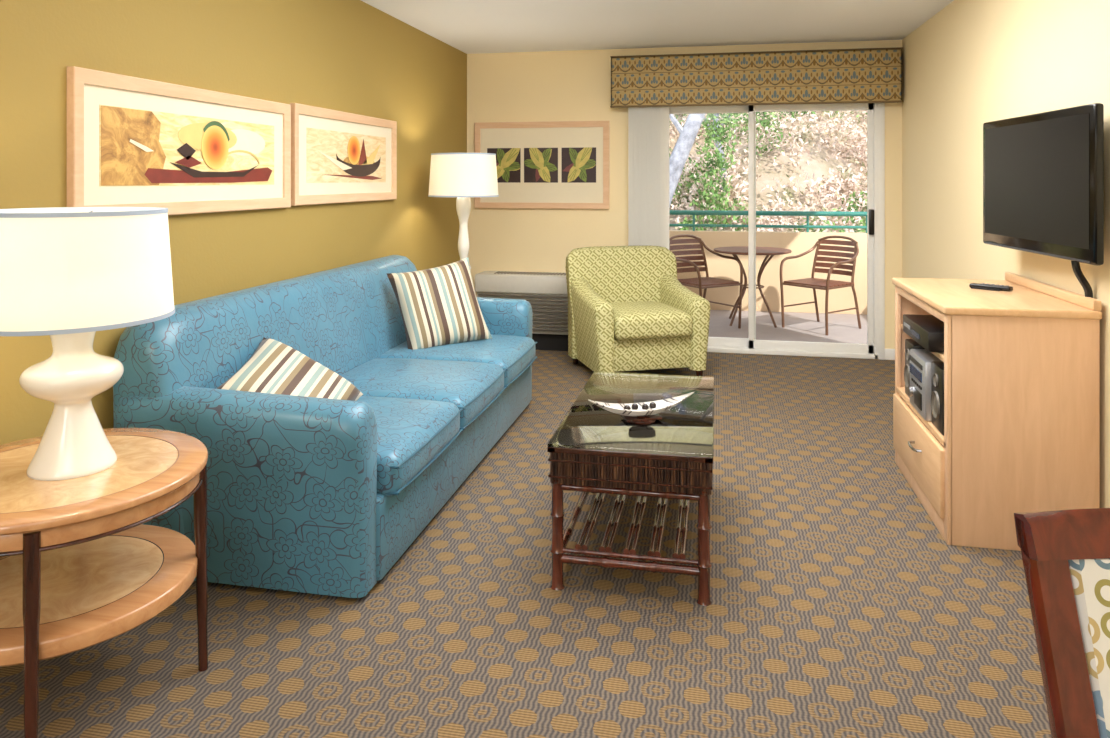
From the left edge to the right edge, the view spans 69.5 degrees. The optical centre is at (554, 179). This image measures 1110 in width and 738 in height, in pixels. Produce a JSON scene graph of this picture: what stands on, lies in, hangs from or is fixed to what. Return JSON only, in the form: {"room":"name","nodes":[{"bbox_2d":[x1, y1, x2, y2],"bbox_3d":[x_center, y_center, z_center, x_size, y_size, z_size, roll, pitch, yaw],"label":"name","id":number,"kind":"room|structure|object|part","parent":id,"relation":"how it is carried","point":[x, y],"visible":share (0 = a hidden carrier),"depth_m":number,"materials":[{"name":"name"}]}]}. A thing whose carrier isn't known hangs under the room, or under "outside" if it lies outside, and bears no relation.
{"room":"hotel room","nodes":[
{"label":"hotel room","id":0,"kind":"room"},
{"bbox_2d":[0,0,466,444],"bbox_3d":[-1.702,0.155,2.528,0.100,2.490,9.280,0,0,11],"label":"wall","id":1,"kind":"structure","parent":0,"point":[350,56],"depth_m":3.63,"materials":[{"name":"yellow paint"}]},
{"bbox_2d":[67,66,290,214],"bbox_3d":[-1.472,-0.120,3.334,0.030,0.515,1.380,0,0,11],"label":"framed picture","id":2,"kind":"object","parent":1,"relation":"attached to","point":[132,141],"visible":0.99,"depth_m":3.15,"materials":[{"name":"beige paper"}]},
{"bbox_2d":[99,105,273,185],"bbox_3d":[-1.475,-0.120,3.334,0.002,0.285,1.120,0,0,11],"label":"print","id":3,"kind":"object","parent":2,"relation":"attached to","point":[140,145],"depth_m":3.21},
{"bbox_2d":[290,103,396,205],"bbox_3d":[-1.198,-0.130,4.691,0.030,0.520,1.310,0,0,11],"label":"framed picture","id":4,"kind":"object","parent":1,"relation":"attached to","point":[337,156],"visible":1,"depth_m":4.57,"materials":[{"name":"beige paper"}]},
{"bbox_2d":[307,128,385,182],"bbox_3d":[-1.200,-0.130,4.691,0.002,0.290,1.020,0,0,11],"label":"print","id":5,"kind":"object","parent":4,"relation":"attached to","point":[334,155],"depth_m":4.63},
{"bbox_2d":[0,350,1050,737],"bbox_3d":[0.064,1.460,2.104,3.730,0.120,9.150,0,0,11],"label":"floor","id":6,"kind":"structure","parent":0,"point":[839,608],"depth_m":2.49,"materials":[{"name":"carpet"}]},
{"bbox_2d":[0,428,207,737],"bbox_3d":[-1.333,1.090,2.158,0.730,0.620,0.730,0,0,11],"label":"end table","id":7,"kind":"object","parent":6,"relation":"on","point":[81,568],"visible":0.9,"depth_m":2.06,"materials":[{"name":"brown wood"}]},
{"bbox_2d":[0,207,174,480],"bbox_3d":[-1.313,0.430,2.180,0.503,0.699,0.503,0,0,11],"label":"table lamp","id":8,"kind":"object","parent":7,"relation":"on","point":[68,275],"visible":1,"depth_m":2.06,"materials":[{"name":"white ceramic"}]},
{"bbox_3d":[-1.313,0.086,2.180,0.467,0.011,0.467,0,0,11],"label":"trim","id":9,"kind":"part","parent":8,"relation":"part of","materials":[{"name":"white fabric"}]},
{"bbox_3d":[-1.313,0.233,2.180,0.500,0.285,0.500,0,0,11],"label":"lamp shade","id":10,"kind":"part","parent":8,"relation":"part of","materials":[{"name":"fabric"}]},
{"bbox_3d":[-1.313,0.371,2.180,0.503,0.011,0.503,0,0,11],"label":"trim","id":11,"kind":"part","parent":8,"relation":"part of","materials":[{"name":"white fabric"}]},
{"bbox_2d":[113,255,536,598],"bbox_3d":[-0.819,0.938,3.931,1.024,0.925,2.548,0,0,11],"label":"sofa","id":12,"kind":"object","parent":6,"relation":"on","point":[313,495],"visible":0.91,"depth_m":2.82,"materials":[{"name":"blue leather"}]},
{"bbox_3d":[-1.077,1.054,2.777,0.927,0.651,0.184,0,0,11],"label":"arm","id":13,"kind":"part","parent":12,"relation":"part of"},
{"bbox_2d":[216,337,362,400],"bbox_3d":[-1.033,0.840,3.138,0.406,0.364,0.527,0,0,4],"label":"throw pillow","id":14,"kind":"object","parent":12,"relation":"on","point":[275,367],"visible":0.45,"depth_m":3.13,"materials":[{"name":"multicoloured fabric"}]},
{"bbox_2d":[357,396,459,495],"bbox_3d":[-0.843,1.021,3.191,0.774,0.178,0.726,0,0,11],"label":"seat cushion","id":15,"kind":"object","parent":12,"relation":"on","point":[412,433],"depth_m":3.07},
{"bbox_2d":[340,358,503,427],"bbox_3d":[-0.698,1.021,3.906,0.774,0.178,0.726,0,0,11],"label":"seat cushion","id":16,"kind":"object","parent":12,"relation":"on","point":[472,386],"depth_m":3.80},
{"bbox_2d":[386,257,491,348],"bbox_3d":[-0.665,0.730,4.624,0.564,0.530,0.269,0,0,-30],"label":"throw pillow","id":17,"kind":"object","parent":12,"relation":"on","point":[438,306],"visible":0.98,"depth_m":4.56,"materials":[{"name":"multicoloured fabric"}]},
{"bbox_2d":[379,334,535,385],"bbox_3d":[-0.553,1.021,4.622,0.774,0.178,0.726,0,0,11],"label":"seat cushion","id":18,"kind":"object","parent":12,"relation":"on","point":[514,353],"depth_m":4.42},
{"bbox_3d":[-0.607,1.054,5.094,0.927,0.651,0.184,0,0,11],"label":"arm","id":19,"kind":"part","parent":12,"relation":"part of"},
{"bbox_2d":[428,153,498,269],"bbox_3d":[-0.642,0.608,5.619,0.493,1.584,0.493,0,0,11],"label":"floor lamp","id":20,"kind":"object","parent":6,"relation":"on","point":[463,176],"visible":0.59,"depth_m":5.43,"materials":[{"name":"white fabric"}]},
{"bbox_3d":[-0.642,-0.030,5.619,0.490,0.290,0.490,0,0,11],"label":"lamp shade","id":21,"kind":"part","parent":20,"relation":"part of","materials":[{"name":"fabric"}]},
{"bbox_3d":[-0.642,-0.178,5.619,0.453,0.011,0.453,0,0,11],"label":"trim","id":22,"kind":"part","parent":20,"relation":"part of","materials":[{"name":"white fabric"}]},
{"bbox_3d":[-0.642,0.112,5.619,0.493,0.011,0.493,0,0,11],"label":"trim","id":23,"kind":"part","parent":20,"relation":"part of","materials":[{"name":"white fabric"}]},
{"bbox_2d":[547,371,713,605],"bbox_3d":[0.351,1.150,3.194,0.556,0.500,1.060,0,0,11],"label":"coffee table","id":24,"kind":"object","parent":6,"relation":"on","point":[593,449],"visible":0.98,"depth_m":2.74,"materials":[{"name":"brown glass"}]},
{"bbox_3d":[0.351,0.920,3.194,0.556,0.020,1.060,0,0,11],"label":"frame","id":25,"kind":"part","parent":24,"relation":"part of","materials":[{"name":"brown wood"}]},
{"bbox_3d":[0.351,0.905,3.194,0.556,0.010,1.060,0,0,11],"label":"glass","id":26,"kind":"part","parent":24,"relation":"part of","materials":[{"name":"glass"}]},
{"bbox_3d":[0.351,1.212,3.194,0.547,0.375,1.051,0,0,11],"label":"bamboo frame","id":27,"kind":"part","parent":24,"relation":"part of","materials":[{"name":"brown wood"}]},
{"bbox_2d":[588,392,693,423],"bbox_3d":[0.323,0.854,3.006,0.420,0.093,0.126,0,0,-15],"label":"dish","id":28,"kind":"object","parent":24,"relation":"on","point":[643,412],"visible":1,"depth_m":2.98,"materials":[{"name":"white ceramic"}]},
{"bbox_2d":[566,246,709,375],"bbox_3d":[0.587,0.958,5.890,0.872,0.885,0.840,0,0,-15],"label":"armchair","id":29,"kind":"object","parent":6,"relation":"on","point":[629,309],"visible":0.99,"depth_m":5.65,"materials":[{"name":"green fabric"}]},
{"bbox_3d":[0.247,1.015,5.773,0.144,0.630,0.755,0,0,-15],"label":"arm","id":30,"kind":"part","parent":29,"relation":"part of"},
{"bbox_2d":[610,301,691,339],"bbox_3d":[0.614,1.000,5.783,0.571,0.190,0.620,0,0,-15],"label":"seat cushion","id":31,"kind":"object","parent":29,"relation":"on","point":[631,320],"depth_m":5.52,"materials":[{"name":"green fabric"}]},
{"bbox_3d":[0.939,1.015,5.953,0.144,0.630,0.755,0,0,-15],"label":"arm","id":32,"kind":"part","parent":29,"relation":"part of"},
{"bbox_2d":[892,272,1101,550],"bbox_3d":[1.830,0.922,3.471,0.581,0.955,0.944,0,0,11],"label":"media console","id":33,"kind":"object","parent":6,"relation":"on","point":[1022,364],"visible":0.92,"depth_m":3.04,"materials":[{"name":"brown wood"}]},
{"bbox_3d":[1.548,1.150,3.453,0.036,0.012,0.132,0,0,11],"label":"drawer handle","id":34,"kind":"part","parent":33,"relation":"part of","materials":[{"name":"silver metal"}]},
{"bbox_3d":[1.593,1.183,3.519,0.028,0.265,0.850,0,0,11],"label":"drawer","id":35,"kind":"part","parent":33,"relation":"part of","materials":[{"name":"brown wood"}]},
{"bbox_2d":[903,314,943,352],"bbox_3d":[1.696,0.661,3.442,0.283,0.085,0.460,0,0,11],"label":"dvd player","id":36,"kind":"object","parent":33,"relation":"on","point":[927,331],"visible":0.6,"depth_m":3.39},
{"bbox_3d":[1.605,0.958,3.516,0.020,0.885,0.920,0,0,11],"label":"frame","id":37,"kind":"part","parent":33,"relation":"part of","materials":[{"name":"brown wood"}]},
{"bbox_2d":[904,339,943,435],"bbox_3d":[1.685,0.884,3.470,0.245,0.260,0.650,0,0,11],"label":"system","id":38,"kind":"object","parent":33,"relation":"in","point":[923,371],"visible":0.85,"depth_m":3.38,"materials":[{"name":"silver plastic"}]},
{"bbox_3d":[1.589,0.944,3.576,0.015,0.048,0.048,0,0,11],"label":"volume knob","id":39,"kind":"part","parent":38,"relation":"part of","materials":[{"name":"silver metal"}]},
{"bbox_3d":[1.573,0.949,3.467,0.006,0.070,0.120,0,0,11],"label":"cassette door","id":40,"kind":"part","parent":38,"relation":"part of","materials":[{"name":"black plastic"}]},
{"bbox_2d":[969,283,1012,291],"bbox_3d":[1.933,0.474,3.547,0.080,0.022,0.170,0,0,-41],"label":"remote control","id":41,"kind":"object","parent":33,"relation":"on","point":[982,286],"visible":1,"depth_m":3.52,"materials":[{"name":"black plastic"}]},
{"bbox_3d":[2.099,0.465,3.416,0.029,0.040,0.936,0,0,11],"label":"rail","id":42,"kind":"part","parent":33,"relation":"part of","materials":[{"name":"brown wood"}]},
{"bbox_2d":[1014,508,1109,737],"bbox_3d":[0.908,0.931,0.860,0.504,0.937,0.592,0,0,0],"label":"dining chair","id":43,"kind":"object","parent":6,"relation":"on","point":[1065,554],"visible":1,"depth_m":1.08,"materials":[{"name":"brown wood"}]},
{"bbox_3d":[0.908,0.493,1.121,0.504,0.061,0.070,0,0,0],"label":"rail","id":44,"kind":"part","parent":43,"relation":"part of","materials":[{"name":"brown wood"}]},
{"bbox_2d":[361,0,953,53],"bbox_3d":[0.077,-1.150,2.168,3.730,0.120,9.280,0,0,11],"label":"ceiling","id":45,"kind":"structure","parent":0,"point":[468,26],"depth_m":5.50,"materials":[{"name":"white paint"}]},
{"bbox_2d":[467,40,901,348],"bbox_3d":[0.983,0.155,6.642,3.530,2.490,0.150,0,0,11],"label":"wall","id":46,"kind":"structure","parent":0,"point":[574,85],"depth_m":6.75,"materials":[{"name":"beige paint"}]},
{"bbox_2d":[475,271,567,350],"bbox_3d":[-0.107,1.088,6.649,1.090,0.624,0.270,0,0,11],"label":"air conditioner","id":47,"kind":"object","parent":46,"relation":"attached to","point":[546,292],"visible":0.35,"depth_m":6.54,"materials":[{"name":"beige plastic"}]},
{"bbox_2d":[474,121,608,208],"bbox_3d":[-0.120,-0.125,6.774,1.165,0.735,0.030,0,0,11],"label":"framed picture","id":48,"kind":"object","parent":46,"relation":"attached to","point":[556,164],"visible":0.97,"depth_m":6.76,"materials":[{"name":"beige paper"}]},
{"bbox_3d":[-0.438,-0.125,6.840,0.294,0.294,0.002,0,0,11],"label":"panel","id":49,"kind":"part","parent":48,"relation":"part of","materials":[{"name":"paper"}]},
{"bbox_3d":[-0.119,-0.125,6.776,0.294,0.294,0.002,0,0,11],"label":"panel","id":50,"kind":"part","parent":48,"relation":"part of","materials":[{"name":"paper"}]},
{"bbox_3d":[0.199,-0.125,6.711,0.294,0.294,0.002,0,0,11],"label":"panel","id":51,"kind":"part","parent":48,"relation":"part of","materials":[{"name":"paper"}]},
{"bbox_2d":[628,107,668,249],"bbox_3d":[1.542,0.350,6.381,1.912,2.000,0.058,0,0,11],"label":"vertical blinds","id":52,"kind":"object","parent":46,"relation":"attached to","point":[648,127],"visible":0.57,"depth_m":6.53,"materials":[{"name":"plastic"}]},
{"bbox_2d":[669,105,755,346],"bbox_3d":[1.169,0.378,6.617,0.955,1.975,0.035,0,0,11],"label":"panel","id":53,"kind":"object","parent":46,"relation":"attached to","point":[712,341],"visible":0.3,"depth_m":6.54,"materials":[{"name":"white metal"}]},
{"bbox_2d":[610,47,902,107],"bbox_3d":[1.565,-0.802,6.378,2.243,0.420,0.136,0,0,11],"label":"window valance","id":54,"kind":"object","parent":46,"relation":"attached to","point":[860,75],"visible":1,"depth_m":6.31,"materials":[{"name":"fabric"}]},
{"bbox_2d":[707,103,877,358],"bbox_3d":[1.603,0.370,6.501,1.940,2.060,0.140,0,0,11],"label":"frame","id":55,"kind":"object","parent":46,"relation":"attached to","point":[719,349],"visible":0.27,"depth_m":6.25,"materials":[{"name":"white metal"}]},
{"bbox_2d":[748,103,873,353],"bbox_3d":[2.037,0.378,6.390,0.955,1.975,0.035,0,0,11],"label":"sliding panel","id":56,"kind":"object","parent":46,"relation":"attached to","point":[868,348],"visible":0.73,"depth_m":6.38,"materials":[{"name":"white metal"}]},
{"bbox_2d":[868,209,873,234],"bbox_3d":[2.478,0.330,6.265,0.040,0.200,0.035,0,0,11],"label":"handle","id":57,"kind":"object","parent":56,"relation":"attached to","point":[870,211],"visible":1,"depth_m":6.25,"materials":[{"name":"black plastic"}]},
{"bbox_2d":[878,103,884,359],"bbox_3d":[1.589,0.355,6.435,2.000,2.090,0.015,0,0,11],"label":"door frame","id":58,"kind":"structure","parent":46,"relation":"attached to","point":[881,106],"depth_m":6.23,"materials":[{"name":"beige paint"}]},
{"bbox_2d":[885,349,894,359],"bbox_3d":[0.967,1.357,6.562,3.502,0.085,0.014,0,0,11],"label":"baseboard","id":59,"kind":"structure","parent":46,"relation":"attached to","point":[889,353],"depth_m":6.22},
{"bbox_2d":[669,210,866,232],"bbox_3d":[2.114,0.447,8.673,3.700,0.226,0.052,0,0,11],"label":"balcony railing","id":60,"kind":"object","parent":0,"point":[671,212],"depth_m":8.60,"materials":[{"name":"green metal"}]},
{"bbox_2d":[708,310,866,343],"bbox_3d":[1.896,1.465,7.600,3.900,0.110,2.350,0,0,11],"label":"floor","id":61,"kind":"structure","parent":0,"point":[842,328],"depth_m":7.65,"materials":[{"name":"concrete"}]},
{"bbox_2d":[669,234,742,328],"bbox_3d":[1.410,0.978,7.715,0.602,0.871,0.587,0,0,-31],"label":"patio chair","id":62,"kind":"object","parent":61,"relation":"on","point":[706,282],"visible":0.78,"depth_m":7.85,"materials":[{"name":"brown metal"}]},
{"bbox_2d":[714,246,791,327],"bbox_3d":[1.945,1.050,7.891,0.750,0.731,0.750,0,0,11],"label":"patio table","id":63,"kind":"object","parent":61,"relation":"on","point":[734,250],"visible":0.83,"depth_m":7.78,"materials":[{"name":"brown metal"}]},
{"bbox_2d":[669,230,866,314],"bbox_3d":[1.912,0.985,7.678,3.900,0.850,2.190,0,0,11],"label":"wall","id":64,"kind":"structure","parent":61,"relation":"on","point":[798,243],"depth_m":8.54,"materials":[{"name":"beige paint"}]},
{"bbox_2d":[780,236,860,334],"bbox_3d":[2.543,0.978,7.619,0.587,0.871,0.602,0,0,-37],"label":"patio chair","id":65,"kind":"object","parent":61,"relation":"on","point":[828,284],"visible":1,"depth_m":7.65,"materials":[{"name":"brown metal"}]},
{"bbox_2d":[902,0,1109,507],"bbox_3d":[1.856,0.155,1.808,0.100,2.490,9.280,0,0,11],"label":"wall","id":66,"kind":"structure","parent":0,"point":[973,63],"depth_m":4.40,"materials":[{"name":"beige paint"}]},
{"bbox_2d":[983,103,1103,297],"bbox_3d":[2.035,0.095,3.331,0.113,0.741,1.000,0,0,7],"label":"tv","id":67,"kind":"object","parent":66,"relation":"attached to","point":[1043,173],"visible":0.97,"depth_m":3.17,"materials":[{"name":"black plastic"}]},
{"label":"outside","id":68,"kind":"structure","parent":0,"visible":0},
{"bbox_2d":[669,110,866,232],"bbox_3d":[6.447,-4.823,21.753,36.000,17.325,26.000,0,0,11],"label":"hillside","id":69,"kind":"structure","parent":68,"point":[818,162],"depth_m":13.84,"materials":[{"name":"soil"}]},
{"bbox_2d":[669,113,705,207],"bbox_3d":[2.053,-0.675,12.071,2.652,5.698,1.612,0,0,11],"label":"eucalyptus tree","id":70,"kind":"object","parent":69,"relation":"on","point":[688,132],"visible":0.03,"depth_m":11.77,"materials":[{"name":"grey plant"}]},
{"bbox_2d":[689,111,815,230],"bbox_3d":[4.244,-0.823,13.286,4.264,3.466,1.915,0,0,-1],"label":"tree","id":71,"kind":"object","parent":69,"relation":"on","point":[714,132],"visible":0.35,"depth_m":12.62,"materials":[{"name":"green plant"}]}
]}

